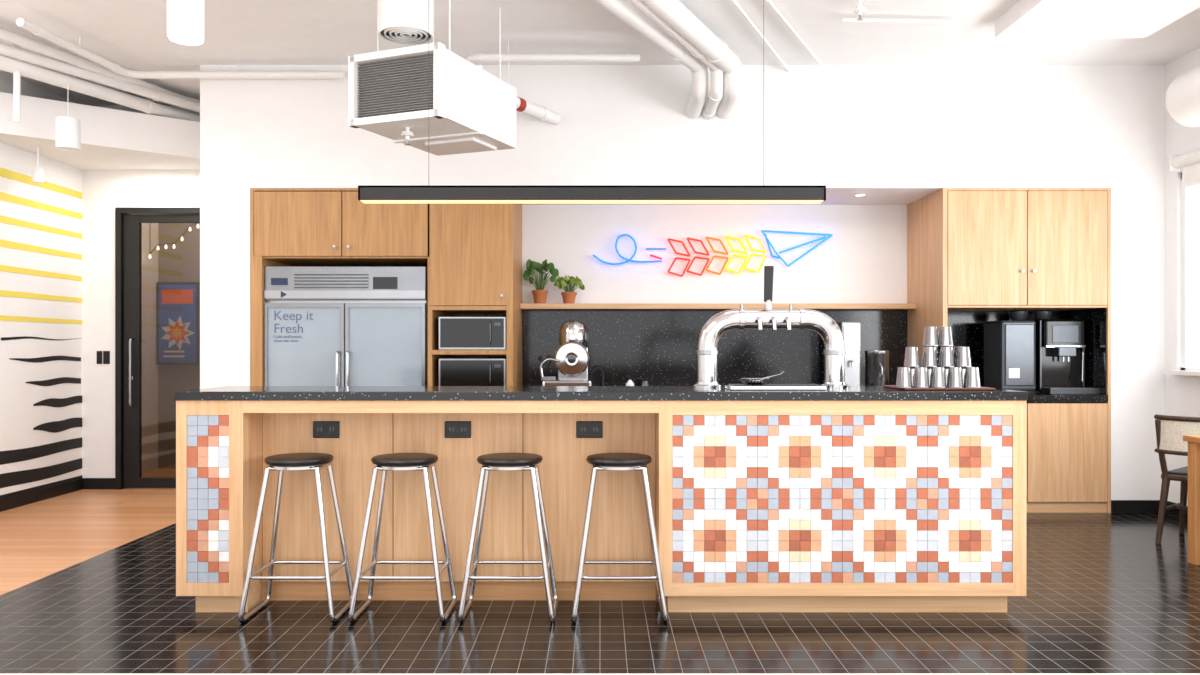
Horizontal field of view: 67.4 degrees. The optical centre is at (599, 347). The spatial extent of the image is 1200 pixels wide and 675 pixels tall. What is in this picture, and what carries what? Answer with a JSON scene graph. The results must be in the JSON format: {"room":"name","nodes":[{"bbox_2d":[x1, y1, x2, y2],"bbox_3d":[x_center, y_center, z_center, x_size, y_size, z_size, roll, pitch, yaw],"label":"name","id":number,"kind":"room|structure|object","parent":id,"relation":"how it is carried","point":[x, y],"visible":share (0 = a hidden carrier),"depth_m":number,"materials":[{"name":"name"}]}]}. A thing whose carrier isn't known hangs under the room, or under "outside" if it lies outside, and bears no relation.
{"room":"office kitchen","nodes":[
{"label":"office kitchen","id":0,"kind":"room"},
{"bbox_2d":[0,70,157,494],"bbox_3d":[-4.737,-0.454,4.300,0.150,3.447,14.600,0,0,0],"label":"wall","id":1,"kind":"structure","parent":0,"point":[18,415],"depth_m":7.57,"materials":[{"name":"white paint"}]},
{"bbox_2d":[0,167,81,498],"bbox_3d":[-4.659,-0.089,7.150,0.001,2.638,1.900,0,0,0],"label":"mural","id":2,"kind":"object","parent":1,"relation":"attached to","point":[10,456],"visible":1,"depth_m":7.52},
{"bbox_2d":[0,478,114,511],"bbox_3d":[-4.505,1.220,2.550,0.315,0.100,11.100,0,0,0],"label":"baseboard","id":3,"kind":"structure","parent":1,"relation":"attached to","point":[22,499],"depth_m":7.67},
{"bbox_2d":[0,468,175,594],"bbox_3d":[-3.969,1.320,7.556,1.785,0.100,8.088,0,0,0],"label":"floor wood","id":4,"kind":"structure","parent":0,"point":[40,539],"depth_m":6.40,"materials":[{"name":"brown wood"}]},
{"bbox_2d":[0,92,199,169],"bbox_3d":[-3.869,-1.755,7.325,1.585,0.306,1.550,0,0,0],"label":"soffit bulkhead","id":5,"kind":"object","parent":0,"point":[111,139],"visible":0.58,"depth_m":7.26,"materials":[{"name":"white paint"}]},
{"bbox_2d":[31,148,44,182],"bbox_3d":[-4.496,-1.463,7.200,0.090,0.278,0.090,0,0,0],"label":"pendant lamp","id":6,"kind":"object","parent":5,"relation":"attached to","point":[37,172],"visible":1,"depth_m":7.17,"materials":[{"name":"white metal"}]},
{"bbox_2d":[82,106,199,477],"bbox_3d":[-3.869,-0.454,8.160,1.585,3.447,0.120,0,0,0],"label":"wall","id":7,"kind":"structure","parent":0,"point":[103,191],"depth_m":8.10,"materials":[{"name":"white paint"}]},
{"bbox_2d":[97,351,109,363],"bbox_3d":[-4.468,0.086,8.094,0.117,0.117,0.012,0,0,0],"label":"light switch","id":8,"kind":"object","parent":7,"relation":"attached to","point":[106,354],"visible":1,"depth_m":8.09,"materials":[{"name":"black plastic"}]},
{"bbox_2d":[115,207,199,489],"bbox_3d":[-3.837,0.005,8.124,1.020,2.530,0.192,0,0,0],"label":"door frame","id":9,"kind":"structure","parent":7,"relation":"in","point":[120,212],"depth_m":8.07,"materials":[{"name":"black metal"}]},
{"bbox_2d":[124,215,199,487],"bbox_3d":[-3.837,0.030,8.123,0.900,2.460,0.045,0,0,0],"label":"door","id":10,"kind":"structure","parent":9,"relation":"attached to","point":[133,478],"depth_m":8.10,"materials":[{"name":"black metal"}]},
{"bbox_2d":[158,223,199,467],"bbox_3d":[-3.469,-0.454,8.920,2.385,3.447,1.400,0,0,0],"label":"wall","id":11,"kind":"structure","parent":0,"point":[181,263],"depth_m":9.50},
{"bbox_2d":[156,282,199,364],"bbox_3d":[-4.435,-0.258,9.469,0.449,0.870,0.063,0,0,0],"label":"framed poster","id":12,"kind":"object","parent":11,"relation":"attached to","point":[177,303],"visible":0.99,"depth_m":9.45,"materials":[{"name":"blue paper"}]},
{"bbox_2d":[200,65,249,388],"bbox_3d":[-2.885,-0.454,7.572,0.385,3.447,1.297,0,0,0],"label":"wall","id":13,"kind":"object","parent":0,"point":[224,103],"depth_m":6.92,"materials":[{"name":"white paint"}]},
{"bbox_2d":[0,513,1199,674],"bbox_3d":[-0.158,1.320,2.567,9.408,0.100,11.135,0,0,0],"label":"floor","id":14,"kind":"structure","parent":0,"point":[1102,597],"depth_m":4.03,"materials":[{"name":"black tile"}]},
{"bbox_2d":[238,453,352,622],"bbox_3d":[-1.439,0.893,4.300,0.449,0.753,0.366,0,0,0],"label":"bar stool","id":15,"kind":"object","parent":14,"relation":"on","point":[315,462],"visible":0.94,"depth_m":4.20,"materials":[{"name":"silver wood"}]},
{"bbox_2d":[264,266,427,385],"bbox_3d":[-1.974,0.318,7.288,1.252,1.904,0.793,0,0,0],"label":"refrigerator","id":16,"kind":"object","parent":14,"relation":"on","point":[324,325],"visible":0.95,"depth_m":6.96,"materials":[{"name":"metal"}]},
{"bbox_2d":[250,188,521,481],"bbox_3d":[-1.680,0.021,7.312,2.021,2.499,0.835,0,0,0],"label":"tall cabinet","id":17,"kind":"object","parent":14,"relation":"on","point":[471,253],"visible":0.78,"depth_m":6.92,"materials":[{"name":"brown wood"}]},
{"bbox_2d":[439,317,505,349],"bbox_3d":[-0.988,-0.114,7.173,0.515,0.256,0.500,0,0,0],"label":"microwave oven","id":18,"kind":"object","parent":17,"relation":"in","point":[455,333],"visible":0.98,"depth_m":6.95,"materials":[{"name":"metal"}]},
{"bbox_2d":[439,358,505,385],"bbox_3d":[-0.988,0.197,7.173,0.515,0.233,0.500,0,0,0],"label":"microwave oven","id":19,"kind":"object","parent":17,"relation":"in","point":[452,371],"visible":0.81,"depth_m":6.95,"materials":[{"name":"metal"}]},
{"bbox_2d":[348,453,456,622],"bbox_3d":[-0.934,0.893,4.300,0.449,0.753,0.366,0,0,0],"label":"bar stool","id":20,"kind":"object","parent":14,"relation":"on","point":[384,463],"visible":1,"depth_m":4.20,"materials":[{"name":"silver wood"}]},
{"bbox_2d":[458,453,557,622],"bbox_3d":[-0.431,0.893,4.300,0.449,0.753,0.366,0,0,0],"label":"bar stool","id":21,"kind":"object","parent":14,"relation":"on","point":[495,461],"visible":1,"depth_m":4.20,"materials":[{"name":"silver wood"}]},
{"bbox_2d":[174,386,1027,611],"bbox_3d":[0.005,0.738,4.564,4.036,1.064,0.622,0,0,0],"label":"kitchen island","id":22,"kind":"object","parent":14,"relation":"on","point":[853,498],"visible":0.99,"depth_m":4.27,"materials":[{"name":"brown wood"}]},
{"bbox_2d":[313,421,338,437],"bbox_3d":[-1.371,0.408,4.505,0.132,0.084,0.010,0,0,0],"label":"outlet plate","id":23,"kind":"object","parent":22,"relation":"attached to","point":[321,429],"depth_m":4.50,"materials":[{"name":"black plastic"}]},
{"bbox_2d":[445,421,470,437],"bbox_3d":[-0.712,0.408,4.505,0.132,0.084,0.010,0,0,0],"label":"outlet plate","id":24,"kind":"object","parent":22,"relation":"attached to","point":[453,429],"depth_m":4.50,"materials":[{"name":"black plastic"}]},
{"bbox_2d":[576,421,602,437],"bbox_3d":[-0.053,0.408,4.505,0.132,0.084,0.010,0,0,0],"label":"outlet plate","id":25,"kind":"object","parent":22,"relation":"attached to","point":[584,429],"depth_m":4.50,"materials":[{"name":"black plastic"}]},
{"bbox_2d":[174,386,1027,400],"bbox_3d":[0.005,0.228,4.564,4.036,0.043,0.622,0,0,0],"label":"island countertop","id":26,"kind":"structure","parent":22,"relation":"on","point":[227,393],"depth_m":4.25,"materials":[{"name":"black stone"}]},
{"bbox_2d":[693,266,848,387],"bbox_3d":[0.889,-0.110,4.662,0.810,0.632,0.186,0,0,0],"label":"tap tower","id":27,"kind":"object","parent":26,"relation":"on","point":[834,352],"visible":0.99,"depth_m":4.63,"materials":[{"name":"silver metal"}]},
{"bbox_2d":[757,317,762,330],"bbox_3d":[0.816,-0.125,4.602,0.022,0.074,0.066,0,0,0],"label":"faucet","id":28,"kind":"object","parent":27,"relation":"on","point":[759,319],"depth_m":4.58,"materials":[{"name":"silver metal"}]},
{"bbox_2d":[764,266,773,309],"bbox_3d":[0.877,-0.313,4.680,0.050,0.228,0.044,0,0,0],"label":"tap","id":29,"kind":"object","parent":27,"relation":"on","point":[768,270],"depth_m":4.67,"materials":[{"name":"black metal"}]},
{"bbox_2d":[771,316,776,330],"bbox_3d":[0.889,-0.125,4.602,0.022,0.074,0.066,0,0,0],"label":"faucet","id":30,"kind":"object","parent":27,"relation":"on","point":[773,318],"depth_m":4.58,"materials":[{"name":"silver metal"}]},
{"bbox_2d":[785,316,790,330],"bbox_3d":[0.962,-0.125,4.602,0.022,0.074,0.066,0,0,0],"label":"faucet","id":31,"kind":"object","parent":27,"relation":"on","point":[787,318],"depth_m":4.59,"materials":[{"name":"silver metal"}]},
{"bbox_2d":[725,371,825,389],"bbox_3d":[0.868,0.160,4.470,0.468,0.093,0.180,0,0,0],"label":"drip tray","id":32,"kind":"object","parent":26,"relation":"on","point":[750,383],"visible":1,"depth_m":4.39,"materials":[{"name":"silver metal"}]},
{"bbox_2d":[740,378,769,384],"bbox_3d":[0.770,0.166,4.470,0.150,0.030,0.150,0,0,0],"label":"bowl","id":33,"kind":"object","parent":32,"relation":"on","point":[748,381],"depth_m":4.42,"materials":[{"name":"silver metal"}]},
{"bbox_2d":[883,326,994,389],"bbox_3d":[1.691,0.048,4.545,0.471,0.316,0.330,0,0,0],"label":"cups","id":34,"kind":"object","parent":26,"relation":"on","point":[942,367],"visible":1,"depth_m":4.49,"materials":[{"name":"silver metal"}]},
{"bbox_2d":[895,367,912,387],"bbox_3d":[1.496,0.144,4.430,0.082,0.100,0.082,0,0,0],"label":"cup","id":35,"kind":"object","parent":34,"relation":"on","point":[904,379],"depth_m":4.40,"materials":[{"name":"metal"}]},
{"bbox_2d":[903,347,920,366],"bbox_3d":[1.567,0.044,4.520,0.082,0.100,0.082,0,0,0],"label":"cup","id":36,"kind":"object","parent":34,"relation":"on","point":[911,359],"depth_m":4.49,"materials":[{"name":"metal"}]},
{"bbox_2d":[910,367,914,385],"bbox_3d":[1.567,0.144,4.520,0.082,0.100,0.082,0,0,0],"label":"cup","id":37,"kind":"object","parent":34,"relation":"on","point":[912,368],"depth_m":4.49,"materials":[{"name":"metal"}]},
{"bbox_2d":[913,367,929,387],"bbox_3d":[1.580,0.144,4.430,0.082,0.100,0.082,0,0,0],"label":"cup","id":38,"kind":"object","parent":34,"relation":"on","point":[921,375],"depth_m":4.40,"materials":[{"name":"metal"}]},
{"bbox_2d":[921,347,937,366],"bbox_3d":[1.655,0.044,4.520,0.082,0.100,0.082,0,0,0],"label":"cup","id":39,"kind":"object","parent":34,"relation":"on","point":[929,356],"depth_m":4.49,"materials":[{"name":"metal"}]},
{"bbox_2d":[927,367,931,385],"bbox_3d":[1.655,0.144,4.520,0.082,0.100,0.082,0,0,0],"label":"cup","id":40,"kind":"object","parent":34,"relation":"on","point":[929,368],"depth_m":4.49,"materials":[{"name":"metal"}]},
{"bbox_2d":[923,326,938,345],"bbox_3d":[1.699,-0.060,4.620,0.082,0.100,0.082,0,0,0],"label":"cup","id":41,"kind":"object","parent":34,"relation":"on","point":[931,334],"depth_m":4.59,"materials":[{"name":"metal"}]},
{"bbox_2d":[923,346,938,352],"bbox_3d":[1.699,-0.026,4.620,0.082,0.100,0.082,0,0,0],"label":"cup","id":42,"kind":"object","parent":34,"relation":"on","point":[937,347],"depth_m":4.59,"materials":[{"name":"metal"}]},
{"bbox_2d":[930,367,946,387],"bbox_3d":[1.664,0.144,4.430,0.082,0.100,0.082,0,0,0],"label":"cup","id":43,"kind":"object","parent":34,"relation":"on","point":[938,376],"depth_m":4.40,"materials":[{"name":"metal"}]},
{"bbox_2d":[938,326,953,345],"bbox_3d":[1.771,-0.060,4.620,0.082,0.100,0.082,0,0,0],"label":"cup","id":44,"kind":"object","parent":34,"relation":"on","point":[945,332],"depth_m":4.59,"materials":[{"name":"metal"}]},
{"bbox_2d":[938,347,954,366],"bbox_3d":[1.740,0.044,4.520,0.082,0.100,0.082,0,0,0],"label":"cup","id":45,"kind":"object","parent":34,"relation":"on","point":[946,356],"depth_m":4.49,"materials":[{"name":"metal"}]},
{"bbox_2d":[944,367,948,385],"bbox_3d":[1.740,0.144,4.520,0.082,0.100,0.082,0,0,0],"label":"cup","id":46,"kind":"object","parent":34,"relation":"on","point":[946,368],"depth_m":4.49,"materials":[{"name":"metal"}]},
{"bbox_2d":[947,367,963,387],"bbox_3d":[1.747,0.144,4.430,0.082,0.100,0.082,0,0,0],"label":"cup","id":47,"kind":"object","parent":34,"relation":"on","point":[955,378],"depth_m":4.40,"materials":[{"name":"metal"}]},
{"bbox_2d":[953,346,965,362],"bbox_3d":[1.848,0.042,4.620,0.082,0.100,0.082,0,0,0],"label":"cup","id":48,"kind":"object","parent":34,"relation":"on","point":[955,347],"depth_m":4.61,"materials":[{"name":"metal"}]},
{"bbox_2d":[955,347,971,366],"bbox_3d":[1.823,0.044,4.520,0.082,0.100,0.082,0,0,0],"label":"cup","id":49,"kind":"object","parent":34,"relation":"on","point":[962,359],"depth_m":4.49,"materials":[{"name":"metal"}]},
{"bbox_2d":[961,367,965,385],"bbox_3d":[1.823,0.144,4.520,0.082,0.100,0.082,0,0,0],"label":"cup","id":50,"kind":"object","parent":34,"relation":"on","point":[963,368],"depth_m":4.49,"materials":[{"name":"metal"}]},
{"bbox_2d":[964,367,980,387],"bbox_3d":[1.831,0.144,4.430,0.082,0.100,0.082,0,0,0],"label":"cup","id":51,"kind":"object","parent":34,"relation":"on","point":[971,374],"depth_m":4.40,"materials":[{"name":"metal"}]},
{"bbox_2d":[883,385,994,389],"bbox_3d":[1.704,0.200,4.545,0.445,0.012,0.330,0,0,0],"label":"serving tray","id":52,"kind":"object","parent":26,"relation":"on","point":[901,387],"depth_m":4.39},
{"bbox_2d":[571,453,667,622],"bbox_3d":[0.091,0.893,4.300,0.449,0.753,0.366,0,0,0],"label":"bar stool","id":53,"kind":"object","parent":14,"relation":"on","point":[601,461],"visible":0.99,"depth_m":4.18,"materials":[{"name":"silver metal"}]},
{"bbox_2d":[907,188,1110,512],"bbox_3d":[3.284,0.021,7.314,1.290,2.499,0.837,0,0,0],"label":"cabinet unit","id":54,"kind":"object","parent":14,"relation":"on","point":[976,256],"visible":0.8,"depth_m":6.92,"materials":[{"name":"brown wood"}]},
{"bbox_2d":[1026,393,1107,402],"bbox_3d":[3.290,0.390,7.327,1.235,0.058,0.811,0,0,0],"label":"countertop","id":55,"kind":"structure","parent":54,"relation":"on","point":[1032,397],"depth_m":6.92,"materials":[{"name":"black stone"}]},
{"bbox_2d":[984,310,1099,393],"bbox_3d":[3.559,0.028,7.288,0.693,0.668,0.530,0,0,0],"label":"coffee machine","id":56,"kind":"object","parent":55,"relation":"on","point":[1044,354],"visible":1,"depth_m":7.18,"materials":[{"name":"metal"}]},
{"bbox_2d":[984,320,1035,390],"bbox_3d":[3.351,0.060,7.365,0.279,0.563,0.376,0,0,0],"label":"fridge","id":57,"kind":"object","parent":56,"relation":"in","point":[1009,345],"depth_m":7.19,"materials":[{"name":"metal"}]},
{"bbox_2d":[1040,387,1099,393],"bbox_3d":[3.710,0.337,7.108,0.390,0.050,0.170,0,0,0],"label":"drip tray","id":58,"kind":"object","parent":56,"relation":"on","point":[1045,390],"depth_m":7.02,"materials":[{"name":"metal"}]},
{"bbox_2d":[1154,414,1199,542],"bbox_3d":[3.930,0.853,5.835,0.551,0.838,0.477,0,0,-40],"label":"dining chair","id":59,"kind":"object","parent":14,"relation":"on","point":[1170,430],"visible":0.95,"depth_m":5.84,"materials":[{"name":"brown wood"}]},
{"bbox_2d":[1183,435,1199,564],"bbox_3d":[3.829,0.894,4.805,0.720,0.752,1.110,0,0,0],"label":"dining table","id":60,"kind":"object","parent":14,"relation":"on","point":[1193,441],"visible":1,"depth_m":5.28,"materials":[{"name":"brown wood"}]},
{"bbox_3d":[0.985,0.812,7.327,3.302,0.915,0.807,0,0,0],"label":"countertop","id":61,"kind":"structure","parent":14,"relation":"on","visible":0},
{"bbox_2d":[538,321,591,385],"bbox_3d":[-0.278,0.068,7.240,0.428,0.575,0.315,0,0,0],"label":"machine","id":62,"kind":"object","parent":61,"relation":"on","point":[571,359],"visible":0.85,"depth_m":7.16,"materials":[{"name":"silver metal"}]},
{"bbox_2d":[589,367,603,385],"bbox_3d":[-0.021,0.255,7.387,0.146,0.201,0.050,0,0,-19],"label":"kitchen faucet","id":63,"kind":"object","parent":61,"relation":"on","point":[595,368],"visible":0.65,"depth_m":7.39,"materials":[{"name":"black metal"}]},
{"bbox_2d":[626,375,633,385],"bbox_3d":[0.240,0.287,7.203,0.068,0.135,0.068,0,0,0],"label":"soap dispenser","id":64,"kind":"object","parent":61,"relation":"on","point":[629,383],"visible":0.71,"depth_m":7.18,"materials":[{"name":"white ceramic"}]},
{"bbox_2d":[626,380,633,385],"bbox_3d":[0.240,0.305,7.203,0.068,0.100,0.068,0,0,0],"label":"bottle","id":65,"kind":"object","parent":64,"relation":"on","point":[629,383],"depth_m":7.18,"materials":[{"name":"white ceramic"}]},
{"bbox_2d":[641,381,648,385],"bbox_3d":[0.360,0.309,7.203,0.064,0.092,0.064,0,0,0],"label":"tin","id":66,"kind":"object","parent":61,"relation":"on","point":[644,383],"visible":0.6,"depth_m":7.18,"materials":[{"name":"metal"}]},
{"bbox_2d":[837,322,859,385],"bbox_3d":[2.005,0.073,7.283,0.152,0.563,0.400,0,0,0],"label":"boiler","id":67,"kind":"object","parent":61,"relation":"on","point":[850,331],"visible":0.6,"depth_m":7.18,"materials":[{"name":"metal"}]},
{"bbox_2d":[865,350,888,385],"bbox_3d":[2.217,0.188,7.200,0.193,0.335,0.193,0,0,45],"label":"steel canister","id":68,"kind":"object","parent":61,"relation":"on","point":[876,361],"visible":0.8,"depth_m":7.13,"materials":[{"name":"silver metal"}]},
{"bbox_2d":[0,0,1199,105],"bbox_3d":[-0.158,-2.237,4.300,9.408,0.120,14.600,0,0,0],"label":"ceiling","id":69,"kind":"structure","parent":0,"point":[130,34],"depth_m":6.29,"materials":[{"name":"paint"}]},
{"bbox_2d":[13,43,20,122],"bbox_3d":[-4.081,-1.879,6.300,0.044,0.595,0.043,0,0,0],"label":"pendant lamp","id":70,"kind":"object","parent":69,"relation":"hanging from","point":[16,75],"visible":0.66,"depth_m":6.28,"materials":[{"name":"white metal"}]},
{"bbox_2d":[55,116,80,150],"bbox_3d":[-3.901,-1.818,6.600,0.160,0.718,0.160,0,0,0],"label":"pendant lamp","id":71,"kind":"object","parent":69,"relation":"hanging from","point":[67,129],"visible":1,"depth_m":6.54,"materials":[{"name":"white metal"}]},
{"bbox_2d":[0,55,199,121],"bbox_3d":[-3.878,-2.045,6.817,0.876,0.264,1.973,0,0,0],"label":"ceiling pipe","id":72,"kind":"object","parent":69,"relation":"attached to","point":[8,64],"depth_m":6.82,"materials":[{"name":"white metal"}]},
{"bbox_2d":[0,42,199,111],"bbox_3d":[-3.818,-2.091,6.771,0.948,0.173,1.979,0,0,0],"label":"ceiling pipe","id":73,"kind":"object","parent":69,"relation":"attached to","point":[8,50],"depth_m":6.75,"materials":[{"name":"white metal"}]},
{"bbox_2d":[0,28,199,102],"bbox_3d":[-3.780,-2.119,6.690,0.736,0.117,2.194,0,0,0],"label":"ceiling pipe","id":74,"kind":"object","parent":69,"relation":"attached to","point":[6,35],"depth_m":6.51,"materials":[{"name":"white metal"}]},
{"bbox_2d":[149,223,198,258],"bbox_3d":[-4.265,-1.544,9.001,0.804,1.267,0.026,0,0,31],"label":"string lights","id":75,"kind":"object","parent":69,"relation":"hanging from","point":[189,227],"visible":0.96,"depth_m":8.99,"materials":[{"name":"beige glass"}]},
{"bbox_2d":[16,18,345,78],"bbox_3d":[-3.052,-2.112,6.659,2.119,0.129,0.891,0,0,-32],"label":"conduit pipe","id":76,"kind":"object","parent":69,"relation":"attached to","point":[37,30],"visible":1,"depth_m":6.83,"materials":[{"name":"white metal"}]},
{"bbox_2d":[167,0,204,45],"bbox_3d":[-1.978,-1.824,4.300,0.164,0.705,0.164,0,0,0],"label":"pendant lamp","id":77,"kind":"object","parent":69,"relation":"hanging from","point":[185,18],"visible":1,"depth_m":4.24,"materials":[{"name":"white metal"}]},
{"bbox_2d":[377,0,433,44],"bbox_3d":[-1.121,-1.990,5.200,0.320,0.373,0.320,0,0,0],"label":"ceiling vent","id":78,"kind":"object","parent":69,"relation":"in","point":[410,22],"visible":1,"depth_m":5.09,"materials":[{"name":"white metal"}]},
{"bbox_2d":[378,23,432,44],"bbox_3d":[-1.121,-1.812,5.200,0.314,0.016,0.314,0,0,0],"label":"diffuser","id":79,"kind":"object","parent":78,"relation":"attached to","point":[400,33],"depth_m":5.17,"materials":[{"name":"white paint"}]},
{"bbox_2d":[348,0,515,155],"bbox_3d":[-0.999,-1.688,5.544,0.624,0.977,0.930,0,0,23],"label":"air conditioner","id":80,"kind":"object","parent":69,"relation":"hanging from","point":[429,98],"visible":0.98,"depth_m":5.23,"materials":[{"name":"white paint"}]},
{"bbox_2d":[508,41,560,124],"bbox_3d":[-0.651,-1.943,6.391,0.101,0.468,1.221,0,0,31],"label":"pipe","id":81,"kind":"object","parent":69,"relation":"hanging from","point":[542,113],"visible":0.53,"depth_m":6.63,"materials":[{"name":"white metal"}]},
{"bbox_2d":[465,53,639,63],"bbox_3d":[-0.477,-2.030,6.338,1.509,0.064,0.284,0,0,12],"label":"conduit pipe","id":82,"kind":"object","parent":69,"relation":"attached to","point":[481,57],"visible":0.71,"depth_m":6.28,"materials":[{"name":"white metal"}]},
{"bbox_2d":[358,0,825,202],"bbox_3d":[-0.041,-1.465,4.650,2.392,1.424,0.100,0,0,0],"label":"pendant lamp","id":83,"kind":"object","parent":69,"relation":"hanging from","point":[366,194],"visible":1,"depth_m":4.60,"materials":[{"name":"black metal"}]},
{"bbox_2d":[360,200,823,202],"bbox_3d":[-0.041,-0.758,4.650,2.372,0.009,0.080,0,0,0],"label":"diffuser","id":84,"kind":"object","parent":83,"relation":"attached to","point":[363,201],"depth_m":4.63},
{"bbox_2d":[594,0,707,118],"bbox_3d":[0.221,-1.969,5.566,0.293,0.416,2.928,0,0,24],"label":"drain pipe","id":85,"kind":"object","parent":69,"relation":"hanging from","point":[624,10],"visible":0.91,"depth_m":5.91,"materials":[{"name":"white metal"}]},
{"bbox_2d":[629,0,722,119],"bbox_3d":[0.348,-1.965,5.464,0.276,0.425,3.098,0,0,22],"label":"drain pipe","id":86,"kind":"object","parent":69,"relation":"hanging from","point":[715,95],"visible":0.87,"depth_m":6.20,"materials":[{"name":"white metal"}]},
{"bbox_2d":[641,0,742,118],"bbox_3d":[0.508,-1.969,5.586,0.313,0.416,2.859,0,0,22],"label":"drain pipe","id":87,"kind":"object","parent":69,"relation":"hanging from","point":[673,12],"visible":0.94,"depth_m":5.89,"materials":[{"name":"white metal"}]},
{"bbox_2d":[731,0,790,71],"bbox_3d":[1.140,-2.130,6.227,0.022,0.022,1.578,0,0,24],"label":"conduit","id":88,"kind":"object","parent":69,"relation":"attached to","point":[735,3],"visible":0.89,"depth_m":6.07,"materials":[{"name":"white metal"}]},
{"bbox_2d":[766,0,822,66],"bbox_3d":[1.353,-2.130,6.153,0.022,0.022,1.443,0,0,27],"label":"conduit","id":89,"kind":"object","parent":69,"relation":"attached to","point":[770,3],"visible":1,"depth_m":6.04,"materials":[{"name":"white metal"}]},
{"bbox_2d":[854,0,865,20],"bbox_3d":[1.618,-2.109,5.600,0.076,0.136,0.076,0,0,0],"label":"sprinkler head","id":90,"kind":"object","parent":69,"relation":"attached to","point":[860,9],"visible":1,"depth_m":5.59},
{"bbox_2d":[841,18,960,23],"bbox_3d":[1.962,-2.130,5.862,0.782,0.022,0.022,0,0,-3],"label":"conduit","id":91,"kind":"object","parent":69,"relation":"attached to","point":[843,19],"visible":1,"depth_m":5.86,"materials":[{"name":"white metal"}]},
{"bbox_2d":[995,0,1199,37],"bbox_3d":[3.133,-2.122,5.000,1.000,0.110,2.000,0,0,0],"label":"skylight","id":92,"kind":"object","parent":69,"relation":"attached to","point":[1027,18],"depth_m":5.66,"materials":[{"name":"white glass"}]},
{"bbox_2d":[1166,66,1199,126],"bbox_3d":[4.086,-1.845,4.350,0.394,0.664,3.700,0,0,0],"label":"duct","id":93,"kind":"object","parent":69,"relation":"hanging from","point":[1183,94],"visible":1,"depth_m":6.05,"materials":[{"name":"white metal"}]},
{"bbox_2d":[250,65,1110,204],"bbox_3d":[0.619,-1.704,7.389,6.623,0.946,0.932,0,0,0],"label":"wall","id":94,"kind":"structure","parent":0,"point":[889,134],"depth_m":6.92,"materials":[{"name":"white paint"}]},
{"bbox_2d":[522,205,906,302],"bbox_3d":[0.619,0.020,7.795,6.623,2.501,0.120,0,0,0],"label":"wall","id":95,"kind":"structure","parent":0,"point":[864,259],"depth_m":7.74,"materials":[{"name":"white paint"}]},
{"bbox_2d":[593,230,831,276],"bbox_3d":[0.961,-0.808,7.705,2.051,0.398,0.057,0,0,0],"label":"arrow sign","id":96,"kind":"object","parent":95,"relation":"attached to","point":[778,256],"visible":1,"depth_m":7.68,"materials":[{"name":"multicoloured glass"}]},
{"bbox_2d":[522,310,906,385],"bbox_3d":[0.985,0.014,7.724,3.302,0.680,0.018,0,0,0],"label":"backsplash","id":97,"kind":"structure","parent":95,"relation":"attached to","point":[657,347],"depth_m":7.71,"materials":[{"name":"stone"}]},
{"bbox_2d":[520,303,915,309],"bbox_3d":[0.985,-0.349,7.614,3.302,0.044,0.237,0,0,0],"label":"floating shelf","id":98,"kind":"object","parent":95,"relation":"attached to","point":[524,306],"visible":1,"depth_m":7.49,"materials":[{"name":"brown wood"}]},
{"bbox_2d":[522,259,558,302],"bbox_3d":[-0.498,-0.559,7.580,0.306,0.377,0.179,0,0,0],"label":"plant","id":99,"kind":"object","parent":98,"relation":"on","point":[539,295],"visible":0.99,"depth_m":7.57,"materials":[{"name":"green plant"}]},
{"bbox_2d":[554,275,584,302],"bbox_3d":[-0.259,-0.493,7.590,0.260,0.244,0.153,0,0,0],"label":"pothos plant","id":100,"kind":"object","parent":98,"relation":"on","point":[569,295],"visible":1,"depth_m":7.56,"materials":[{"name":"green plant"}]},
{"bbox_2d":[1111,65,1164,499],"bbox_3d":[4.138,-0.454,7.389,0.415,3.447,0.932,0,0,0],"label":"pier","id":101,"kind":"object","parent":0,"point":[1137,91],"depth_m":6.92,"materials":[{"name":"white paint"}]},
{"bbox_2d":[1111,500,1159,512],"bbox_3d":[0.635,1.220,6.915,7.423,0.100,0.015,0,0,0],"label":"baseboard","id":102,"kind":"structure","parent":101,"relation":"attached to","point":[1117,506],"depth_m":6.91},
{"bbox_2d":[1165,374,1199,505],"bbox_3d":[4.436,0.734,2.412,0.180,1.072,10.823,0,0,0],"label":"wall","id":103,"kind":"structure","parent":0,"point":[1182,392],"depth_m":6.75,"materials":[{"name":"white paint"}]},
{"bbox_2d":[1165,501,1187,519],"bbox_3d":[4.339,1.220,1.952,0.015,0.100,9.903,0,0,0],"label":"baseboard","id":104,"kind":"structure","parent":103,"relation":"attached to","point":[1173,512],"depth_m":6.80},
{"bbox_2d":[1162,370,1199,375],"bbox_3d":[4.311,0.183,1.900,0.130,0.030,9.800,0,0,0],"label":"window stool","id":105,"kind":"structure","parent":103,"relation":"attached to","point":[1169,372],"depth_m":6.59,"materials":[{"name":"white ceramic"}]},
{"bbox_2d":[1169,149,1199,187],"bbox_3d":[4.296,-1.310,5.157,0.100,0.260,3.115,0,0,0],"label":"roller blind","id":106,"kind":"object","parent":103,"relation":"attached to","point":[1188,163],"visible":1,"depth_m":6.56,"materials":[{"name":"fabric"}]},
{"bbox_2d":[1181,173,1199,370],"bbox_3d":[4.426,-0.561,1.890,0.100,1.518,9.780,0,0,0],"label":"window","id":107,"kind":"structure","parent":103,"relation":"in","point":[1189,195],"depth_m":6.73,"materials":[{"name":"white glass"}]},
{"bbox_2d":[1165,48,1199,175],"bbox_3d":[4.436,-1.748,2.412,0.180,0.857,10.823,0,0,0],"label":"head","id":108,"kind":"object","parent":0,"point":[1180,139],"depth_m":6.76},
{"bbox_2d":[1165,173,1199,369],"bbox_3d":[4.436,-0.561,7.302,0.180,1.518,1.043,0,0,0],"label":"window frame","id":109,"kind":"object","parent":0,"point":[1173,181],"depth_m":6.82,"materials":[{"name":"white paint"}]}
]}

